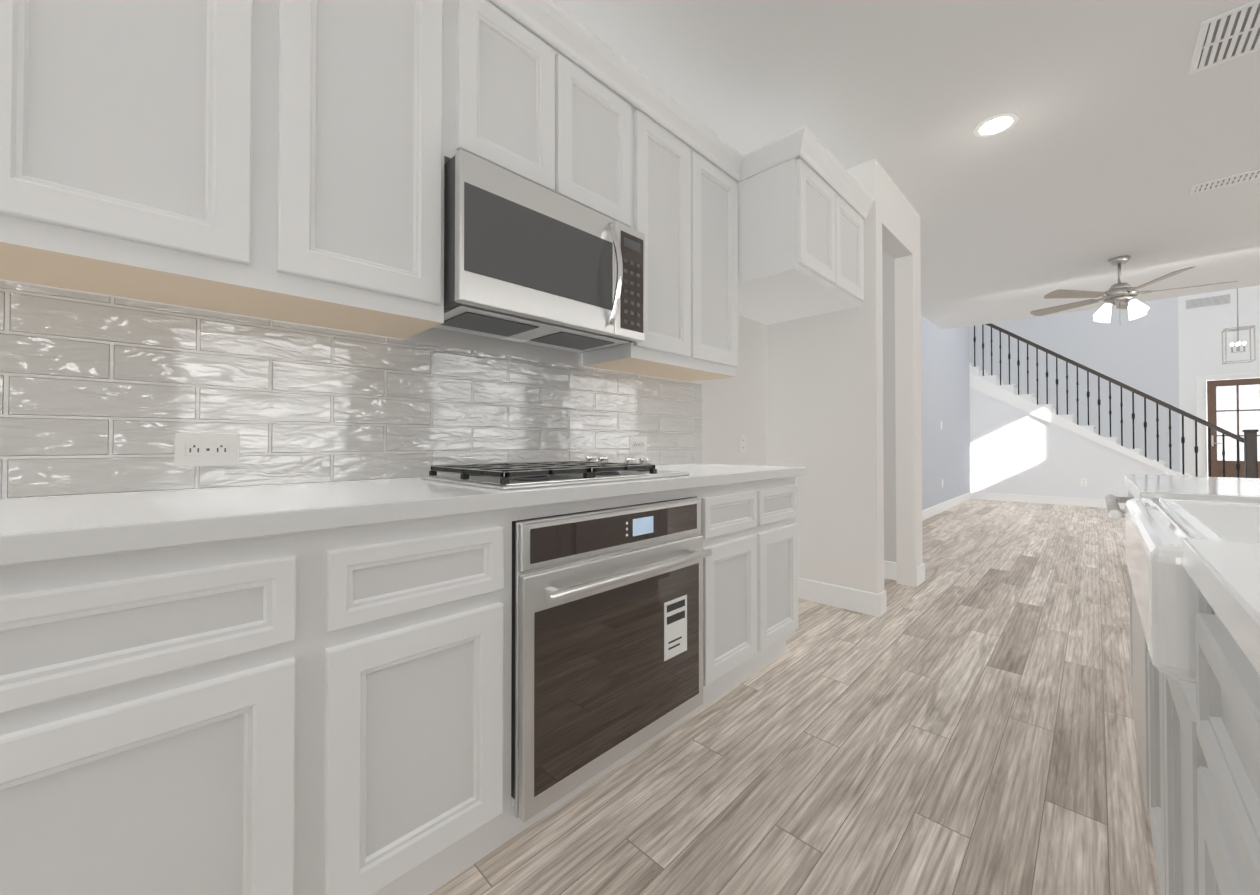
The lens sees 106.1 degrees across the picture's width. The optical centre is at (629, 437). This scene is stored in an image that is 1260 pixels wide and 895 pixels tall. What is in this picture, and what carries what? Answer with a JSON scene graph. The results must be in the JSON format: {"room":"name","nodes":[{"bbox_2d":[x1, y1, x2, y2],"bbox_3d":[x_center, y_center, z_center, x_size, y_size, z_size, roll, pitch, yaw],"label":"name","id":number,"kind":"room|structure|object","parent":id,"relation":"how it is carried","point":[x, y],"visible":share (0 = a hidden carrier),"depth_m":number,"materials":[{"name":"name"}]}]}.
{"room":"kitchen","nodes":[
{"label":"kitchen","id":0,"kind":"room"},
{"bbox_2d":[0,279,969,509],"bbox_3d":[1.210,-1.677,3.712,0.150,5.500,14.285,-1,-1,44],"label":"wall","id":1,"kind":"structure","parent":0,"point":[733,409],"depth_m":3.27,"materials":[{"name":"white paint"}]},
{"bbox_2d":[0,0,275,316],"bbox_3d":[-1.079,-0.888,1.020,0.325,1.109,0.430,-1,-1,44],"label":"upper cabinet","id":2,"kind":"object","parent":1,"relation":"attached to","point":[138,137],"depth_m":0.94,"materials":[{"name":"white paint"}]},
{"bbox_2d":[0,281,701,498],"bbox_3d":[-0.838,-0.095,1.497,0.008,0.460,3.580,-1,-1,44],"label":"tile backsplash","id":3,"kind":"structure","parent":1,"relation":"attached to","point":[99,394],"depth_m":1.32,"materials":[{"name":"white tile"}]},
{"bbox_2d":[174,433,238,466],"bbox_3d":[-1.092,0.031,1.226,0.008,0.085,0.125,-1,-1,44],"label":"outlet","id":4,"kind":"object","parent":3,"relation":"attached to","point":[206,449],"visible":1,"depth_m":1.22,"materials":[{"name":"white plastic"}]},
{"bbox_2d":[630,436,646,452],"bbox_3d":[0.044,0.037,2.381,0.008,0.085,0.125,-1,-1,44],"label":"outlet","id":5,"kind":"object","parent":3,"relation":"attached to","point":[638,444],"visible":1,"depth_m":2.38,"materials":[{"name":"white plastic"}]},
{"bbox_2d":[252,0,455,338],"bbox_3d":[-0.783,-0.885,1.321,0.325,1.109,0.415,-1,-1,44],"label":"upper cabinet","id":6,"kind":"object","parent":1,"relation":"attached to","point":[366,89],"depth_m":1.22,"materials":[{"name":"white paint"}]},
{"bbox_2d":[456,0,563,171],"bbox_3d":[-0.503,-1.124,1.609,0.325,0.624,0.385,-1,-1,44],"label":"upper cabinet","id":7,"kind":"object","parent":1,"relation":"attached to","point":[510,53],"depth_m":1.52,"materials":[{"name":"white paint"}]},
{"bbox_2d":[448,128,635,349],"bbox_3d":[-0.378,-0.591,1.636,0.458,0.417,0.592,-1,-1,44],"label":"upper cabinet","id":8,"kind":"object","parent":1,"relation":"attached to","point":[544,174],"depth_m":1.52,"materials":[{"name":"silver metal"}]},
{"bbox_2d":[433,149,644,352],"bbox_3d":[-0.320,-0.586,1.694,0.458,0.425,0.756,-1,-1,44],"label":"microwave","id":9,"kind":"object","parent":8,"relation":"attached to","point":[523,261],"depth_m":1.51,"materials":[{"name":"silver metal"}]},
{"bbox_2d":[564,20,639,211],"bbox_3d":[-0.233,-1.121,1.884,0.325,0.624,0.385,-1,-1,44],"label":"upper cabinet","id":10,"kind":"object","parent":1,"relation":"attached to","point":[602,98],"depth_m":1.78,"materials":[{"name":"white paint"}]},
{"bbox_2d":[564,212,663,355],"bbox_3d":[-0.128,-0.589,1.890,0.458,0.417,0.206,-1,-1,44],"label":"upper cabinet","id":11,"kind":"object","parent":1,"relation":"attached to","point":[649,232],"depth_m":1.98,"materials":[{"name":"white paint"}]},
{"bbox_2d":[582,80,695,375],"bbox_3d":[0.036,-0.876,2.155,0.325,1.109,0.382,-1,-1,44],"label":"upper cabinet","id":12,"kind":"object","parent":1,"relation":"attached to","point":[667,136],"depth_m":2.09,"materials":[{"name":"white paint"}]},
{"bbox_2d":[653,124,743,381],"bbox_3d":[0.311,-0.873,2.435,0.325,1.109,0.403,-1,-1,44],"label":"upper cabinet","id":13,"kind":"object","parent":1,"relation":"attached to","point":[719,290],"depth_m":2.34,"materials":[{"name":"white paint"}]},
{"bbox_2d":[740,435,745,452],"bbox_3d":[0.739,0.042,3.100,0.008,0.115,0.070,-1,-1,44],"label":"outlet","id":14,"kind":"object","parent":1,"relation":"attached to","point":[742,443],"visible":1,"depth_m":3.10,"materials":[{"name":"white plastic"}]},
{"bbox_2d":[740,132,839,311],"bbox_3d":[0.724,-1.112,2.626,0.650,0.626,0.445,-1,-1,44],"label":"upper cabinet","id":15,"kind":"object","parent":1,"relation":"attached to","point":[790,191],"depth_m":2.38,"materials":[{"name":"white paint"}]},
{"bbox_2d":[744,172,867,324],"bbox_3d":[1.036,-1.109,2.944,0.650,0.626,0.445,-1,-1,44],"label":"upper cabinet","id":16,"kind":"object","parent":1,"relation":"attached to","point":[853,206],"depth_m":2.79,"materials":[{"name":"white paint"}]},
{"bbox_2d":[922,492,971,520],"bbox_3d":[3.977,1.035,6.377,0.019,0.135,6.546,-1,-1,44],"label":"baseboard","id":17,"kind":"structure","parent":1,"relation":"attached to","point":[927,513],"depth_m":7.16,"materials":[{"name":"white paint"}]},
{"bbox_2d":[429,499,1159,894],"bbox_3d":[4.936,1.114,4.656,7.000,0.060,20.900,-1,-1,44],"label":"floor","id":18,"kind":"structure","parent":0,"point":[959,721],"depth_m":1.53,"materials":[{"name":"brown wood"}]},
{"bbox_2d":[0,532,323,894],"bbox_3d":[-0.981,0.606,0.906,0.618,0.874,0.503,-1,-1,44],"label":"base cabinet","id":19,"kind":"object","parent":18,"relation":"on","point":[162,713],"depth_m":0.74,"materials":[{"name":"white paint"}]},
{"bbox_2d":[0,464,805,567],"bbox_3d":[-0.602,0.153,1.276,0.644,0.040,3.500,-1,-1,44],"label":"countertop","id":20,"kind":"structure","parent":19,"relation":"on","point":[55,529],"depth_m":0.96,"materials":[{"name":"white stone"}]},
{"bbox_2d":[421,456,689,489],"bbox_3d":[-0.231,0.105,1.627,0.510,0.062,0.760,-1,-1,44],"label":"gas cooktop","id":21,"kind":"object","parent":20,"relation":"in","point":[526,475],"depth_m":1.43,"materials":[{"name":"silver metal"}]},
{"bbox_2d":[324,508,523,894],"bbox_3d":[-0.654,0.609,1.239,0.618,0.874,0.429,-1,-1,44],"label":"base cabinet","id":22,"kind":"object","parent":18,"relation":"on","point":[422,684],"depth_m":1.02,"materials":[{"name":"white paint"}]},
{"bbox_2d":[516,492,711,834],"bbox_3d":[-0.114,0.634,1.554,0.329,0.832,0.762,-1,-1,44],"label":"base cabinet","id":23,"kind":"object","parent":18,"relation":"on","point":[614,597],"depth_m":1.37,"materials":[{"name":"white paint"}]},
{"bbox_2d":[511,497,711,821],"bbox_3d":[-0.093,0.587,1.534,0.390,0.739,0.762,-1,-1,44],"label":"wall oven","id":24,"kind":"object","parent":23,"relation":"in","point":[607,599],"depth_m":1.35,"materials":[{"name":"silver metal"}]},
{"bbox_2d":[684,480,763,701],"bbox_3d":[0.187,0.618,2.095,0.618,0.874,0.411,-1,-1,44],"label":"base cabinet","id":25,"kind":"object","parent":18,"relation":"on","point":[737,509],"depth_m":1.93,"materials":[{"name":"white paint"}]},
{"bbox_2d":[764,476,797,666],"bbox_3d":[0.466,0.622,2.378,0.618,0.874,0.384,-1,-1,44],"label":"base cabinet","id":26,"kind":"object","parent":18,"relation":"on","point":[780,496],"depth_m":2.19,"materials":[{"name":"white paint"}]},
{"bbox_2d":[969,323,1258,498],"bbox_3d":[7.438,-1.002,8.339,4.480,4.251,1.070,-1,-1,44],"label":"staircase","id":27,"kind":"structure","parent":18,"relation":"on","point":[1024,444],"depth_m":7.98,"materials":[{"name":"white paint"}]},
{"bbox_2d":[972,492,1124,508],"bbox_3d":[7.373,1.049,7.614,3.069,0.135,0.022,-1,-1,44],"label":"baseboard","id":28,"kind":"structure","parent":27,"relation":"attached to","point":[1069,501],"depth_m":7.99,"materials":[{"name":"white paint"}]},
{"bbox_2d":[1081,479,1086,485],"bbox_3d":[7.338,0.727,7.662,0.075,0.120,0.008,-1,-1,44],"label":"outlet","id":29,"kind":"object","parent":27,"relation":"attached to","point":[1083,482],"visible":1,"depth_m":7.66,"materials":[{"name":"white plastic"}]},
{"bbox_2d":[1105,482,1259,894],"bbox_3d":[0.768,0.595,-0.061,1.128,0.874,4.120,-1,-1,44],"label":"kitchen island","id":30,"kind":"object","parent":18,"relation":"on","point":[1195,689],"depth_m":0.60,"materials":[{"name":"grey paint"}]},
{"bbox_2d":[1125,474,1259,665],"bbox_3d":[0.806,0.137,-0.093,1.123,0.039,4.200,-1,-1,44],"label":"island countertop","id":31,"kind":"structure","parent":30,"relation":"on","point":[1227,569],"depth_m":0.51,"materials":[{"name":"white stone"}]},
{"bbox_2d":[1121,494,1259,557],"bbox_3d":[1.132,0.228,0.721,0.500,0.175,0.780,-1,-1,44],"label":"sink","id":32,"kind":"object","parent":31,"relation":"in","point":[1157,519],"depth_m":1.02,"materials":[{"name":"white ceramic"}]},
{"bbox_2d":[766,159,922,593],"bbox_3d":[1.574,-0.299,3.447,0.720,2.740,1.020,-1,-1,44],"label":"wall","id":33,"kind":"structure","parent":0,"point":[843,411],"depth_m":3.09,"materials":[{"name":"white paint"}]},
{"bbox_2d":[798,578,882,616],"bbox_3d":[1.227,0.999,3.047,0.703,0.135,0.024,-1,-1,44],"label":"baseboard","id":34,"kind":"structure","parent":33,"relation":"attached to","point":[864,602],"depth_m":2.95,"materials":[{"name":"white paint"}]},
{"bbox_2d":[884,560,895,579],"bbox_3d":[1.811,1.006,3.736,0.569,0.135,0.013,-1,-1,44],"label":"baseboard","id":35,"kind":"structure","parent":33,"relation":"attached to","point":[889,567],"depth_m":3.58,"materials":[{"name":"white paint"}]},
{"bbox_2d":[915,563,924,581],"bbox_3d":[1.957,1.007,3.789,0.703,0.135,0.022,-1,-1,44],"label":"baseboard","id":36,"kind":"structure","parent":33,"relation":"attached to","point":[920,570],"depth_m":3.45,"materials":[{"name":"white paint"}]},
{"bbox_2d":[553,0,1259,329],"bbox_3d":[2.370,-1.821,1.041,5.550,0.250,12.100,-1,-1,44],"label":"ceiling","id":37,"kind":"structure","parent":0,"point":[1123,134],"depth_m":2.47,"materials":[{"name":"white paint"}]},
{"bbox_2d":[973,112,1018,136],"bbox_3d":[1.964,-1.675,2.546,0.196,0.008,0.196,-1,-1,44],"label":"recessed light","id":38,"kind":"object","parent":37,"relation":"in","point":[995,124],"visible":1,"depth_m":2.53,"materials":[{"name":"white paint"}]},
{"bbox_2d":[1030,255,1237,324],"bbox_3d":[4.576,-1.349,4.403,1.347,0.620,1.325,-1,-1,44],"label":"ceiling fan","id":39,"kind":"object","parent":37,"relation":"hanging from","point":[1119,295],"visible":1,"depth_m":4.35,"materials":[{"name":"silver metal"}]},
{"bbox_2d":[1189,0,1259,74],"bbox_3d":[2.556,-1.681,1.950,0.300,0.008,0.380,-1,-1,44],"label":"ceiling vent","id":40,"kind":"object","parent":37,"relation":"in","point":[1229,35],"visible":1,"depth_m":1.99,"materials":[{"name":"white metal"}]},
{"bbox_2d":[1189,169,1259,194],"bbox_3d":[3.897,-1.669,3.086,0.320,0.008,0.160,-1,-1,44],"label":"ceiling vent","id":41,"kind":"object","parent":37,"relation":"in","point":[1227,181],"visible":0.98,"depth_m":3.09,"materials":[{"name":"white metal"}]},
{"bbox_2d":[969,297,1179,471],"bbox_3d":[7.431,-1.617,9.209,4.220,5.500,0.150,-1,-1,44],"label":"wall","id":42,"kind":"structure","parent":0,"point":[1141,354],"depth_m":8.26,"materials":[{"name":"white paint"}]},
{"bbox_2d":[1178,285,1259,475],"bbox_3d":[13.565,-1.602,10.544,2.900,5.500,0.150,-1,-1,44],"label":"wall","id":43,"kind":"structure","parent":0,"point":[1200,341],"depth_m":10.81,"materials":[{"name":"white paint"}]},
{"bbox_2d":[1184,293,1231,309],"bbox_3d":[13.185,-3.099,10.816,0.700,0.260,0.017,-1,-1,44],"label":"air vent","id":44,"kind":"object","parent":43,"relation":"in","point":[1208,301],"visible":1,"depth_m":10.80,"materials":[{"name":"white metal"}]},
{"bbox_2d":[1196,372,1259,476],"bbox_3d":[13.467,-0.132,10.500,1.170,2.560,0.024,-1,-1,44],"label":"door frame","id":45,"kind":"structure","parent":43,"relation":"attached to","point":[1201,428],"depth_m":10.84,"materials":[{"name":"white paint"}]},
{"bbox_2d":[1207,378,1259,477],"bbox_3d":[13.427,-0.079,10.459,0.860,2.428,0.120,-1,-1,44],"label":"front door","id":46,"kind":"structure","parent":43,"relation":"in","point":[1233,405],"depth_m":10.54,"materials":[{"name":"brown wood"}]},
{"bbox_3d":[9.134,-3.189,8.977,7.000,2.660,8.920,-1,-1,44],"label":"ceiling","id":47,"kind":"structure","parent":0,"visible":0},
{"bbox_2d":[1221,288,1255,363],"bbox_3d":[11.103,-2.872,8.665,0.338,3.000,0.338,-1,-1,44],"label":"pendant lantern","id":48,"kind":"object","parent":47,"relation":"hanging from","point":[1237,329],"visible":0.94,"depth_m":8.65,"materials":[{"name":"silver metal"}]}
]}

